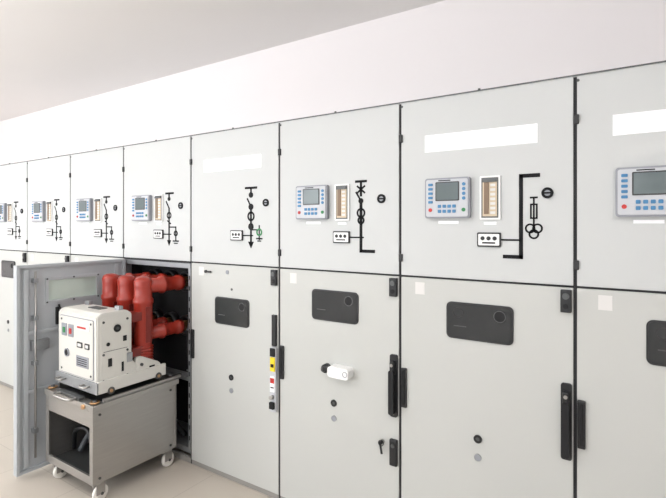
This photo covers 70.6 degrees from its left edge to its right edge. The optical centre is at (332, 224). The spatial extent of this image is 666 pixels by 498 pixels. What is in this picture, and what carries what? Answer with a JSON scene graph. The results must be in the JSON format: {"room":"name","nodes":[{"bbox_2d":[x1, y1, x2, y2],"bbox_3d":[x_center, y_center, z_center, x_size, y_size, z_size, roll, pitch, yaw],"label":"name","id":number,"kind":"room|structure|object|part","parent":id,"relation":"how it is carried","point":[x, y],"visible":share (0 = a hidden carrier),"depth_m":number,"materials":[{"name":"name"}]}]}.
{"room":"electrical room","nodes":[
{"label":"electrical room","id":0,"kind":"room"},
{"bbox_2d":[0,384,271,497],"bbox_3d":[-2.381,1.720,2.383,12.100,0.100,5.770,0,0,33],"label":"floor","id":1,"kind":"structure","parent":0,"point":[150,478],"depth_m":3.05,"materials":[{"name":"tile"}]},
{"bbox_2d":[0,161,27,388],"bbox_3d":[-3.028,0.517,5.287,0.803,2.306,1.195,0,0,33],"label":"tall cabinet","id":2,"kind":"object","parent":1,"relation":"on","point":[13,184],"visible":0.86,"depth_m":4.80,"materials":[{"name":"metal"}]},
{"bbox_3d":[-3.337,0.950,4.814,0.786,1.371,0.067,0,0,33],"label":"door","id":3,"kind":"part","parent":2,"relation":"part of","materials":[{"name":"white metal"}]},
{"bbox_3d":[-3.333,-0.182,4.819,0.786,0.873,0.055,0,0,33],"label":"instrument panel","id":4,"kind":"part","parent":2,"relation":"part of","materials":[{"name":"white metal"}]},
{"bbox_2d":[26,154,70,264],"bbox_3d":[-2.361,0.517,4.846,0.803,2.306,1.195,0,0,33],"label":"tall cabinet","id":5,"kind":"object","parent":1,"relation":"on","point":[49,182],"visible":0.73,"depth_m":4.35,"materials":[{"name":"metal"}]},
{"bbox_3d":[-2.669,0.950,4.374,0.786,1.371,0.067,0,0,33],"label":"door","id":6,"kind":"part","parent":5,"relation":"part of","materials":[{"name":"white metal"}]},
{"bbox_2d":[69,146,123,261],"bbox_3d":[-1.693,0.517,4.406,0.803,2.306,1.195,0,0,33],"label":"tall cabinet","id":7,"kind":"object","parent":1,"relation":"on","point":[97,176],"visible":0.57,"depth_m":3.91,"materials":[{"name":"metal"}]},
{"bbox_3d":[-2.001,0.950,3.934,0.786,1.371,0.067,0,0,33],"label":"door","id":8,"kind":"part","parent":7,"relation":"part of","materials":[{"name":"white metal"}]},
{"bbox_2d":[13,135,191,476],"bbox_3d":[-1.227,0.517,3.659,0.803,2.306,1.930,0,0,33],"label":"tall cabinet","id":9,"kind":"object","parent":1,"relation":"on","point":[157,173],"visible":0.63,"depth_m":3.37,"materials":[{"name":"metal"}]},
{"bbox_3d":[-1.845,0.950,3.380,0.064,1.370,0.783,0,0,33],"label":"door","id":10,"kind":"part","parent":9,"relation":"part of","materials":[{"name":"metal"}]},
{"bbox_3d":[-1.330,-0.182,3.498,0.786,0.873,0.055,0,0,33],"label":"instrument panel","id":11,"kind":"part","parent":9,"relation":"part of","materials":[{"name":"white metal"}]},
{"bbox_2d":[44,373,180,497],"bbox_3d":[-1.485,1.360,3.174,0.575,0.620,0.713,0,0,33],"label":"cart","id":12,"kind":"object","parent":1,"relation":"on","point":[94,439],"visible":0.95,"depth_m":3.02,"materials":[{"name":"silver metal"}]},
{"bbox_2d":[55,272,187,394],"bbox_3d":[-1.448,0.699,3.280,0.543,0.698,0.805,0,0,33],"label":"circuit breaker","id":13,"kind":"object","parent":12,"relation":"on","point":[108,347],"visible":0.99,"depth_m":3.04,"materials":[{"name":"metal"}]},
{"bbox_2d":[189,121,279,497],"bbox_3d":[-0.357,0.517,3.525,0.803,2.306,1.195,0,0,33],"label":"tall cabinet","id":14,"kind":"object","parent":1,"relation":"on","point":[235,331],"visible":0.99,"depth_m":3.04,"materials":[{"name":"metal"}]},
{"bbox_3d":[-0.665,0.950,3.053,0.786,1.371,0.067,0,0,33],"label":"door","id":15,"kind":"part","parent":14,"relation":"part of","materials":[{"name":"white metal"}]},
{"bbox_3d":[-0.657,-0.182,3.066,0.786,0.873,0.036,0,0,33],"label":"instrument panel","id":16,"kind":"part","parent":14,"relation":"part of","materials":[{"name":"white metal"}]},
{"bbox_2d":[278,102,400,497],"bbox_3d":[0.306,0.517,3.078,0.803,2.306,1.212,0,0,33],"label":"tall cabinet","id":17,"kind":"object","parent":1,"relation":"on","point":[339,251],"visible":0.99,"depth_m":2.59,"materials":[{"name":"metal"}]},
{"bbox_3d":[-0.002,0.950,2.605,0.786,1.371,0.084,0,0,33],"label":"door","id":18,"kind":"part","parent":17,"relation":"part of","materials":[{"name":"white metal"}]},
{"bbox_3d":[0.006,-0.182,2.618,0.786,0.873,0.055,0,0,33],"label":"instrument panel","id":19,"kind":"part","parent":17,"relation":"part of","materials":[{"name":"white metal"}]},
{"bbox_2d":[399,75,574,497],"bbox_3d":[0.979,0.517,2.644,0.803,2.306,1.195,0,0,33],"label":"tall cabinet","id":20,"kind":"object","parent":1,"relation":"on","point":[487,256],"visible":0.98,"depth_m":2.15,"materials":[{"name":"metal"}]},
{"bbox_3d":[0.670,0.950,2.172,0.786,1.371,0.067,0,0,33],"label":"door","id":21,"kind":"part","parent":20,"relation":"part of","materials":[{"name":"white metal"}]},
{"bbox_3d":[0.674,-0.182,2.177,0.786,0.873,0.055,0,0,33],"label":"instrument panel","id":22,"kind":"part","parent":20,"relation":"part of","materials":[{"name":"white metal"}]},
{"bbox_2d":[574,60,665,497],"bbox_3d":[1.647,0.517,2.204,0.803,2.306,1.195,0,0,33],"label":"tall cabinet","id":23,"kind":"object","parent":1,"relation":"on","point":[620,115],"visible":1,"depth_m":1.87,"materials":[{"name":"metal"}]},
{"bbox_3d":[1.338,0.950,1.732,0.786,1.371,0.067,0,0,33],"label":"door","id":24,"kind":"part","parent":23,"relation":"part of","materials":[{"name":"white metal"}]},
{"bbox_3d":[1.342,-0.182,1.737,0.786,0.873,0.055,0,0,33],"label":"instrument panel","id":25,"kind":"part","parent":23,"relation":"part of","materials":[{"name":"white metal"}]},
{"bbox_2d":[0,0,443,120],"bbox_3d":[-2.381,-1.750,2.383,12.100,0.120,5.770,0,0,33],"label":"ceiling","id":26,"kind":"structure","parent":0,"point":[53,53],"depth_m":4.15,"materials":[{"name":"paint"}]},
{"bbox_2d":[0,0,665,164],"bbox_3d":[-0.834,-0.010,4.729,12.100,3.360,0.150,0,0,33],"label":"wall","id":27,"kind":"structure","parent":0,"point":[446,47],"depth_m":3.88,"materials":[{"name":"white paint"}]}
]}

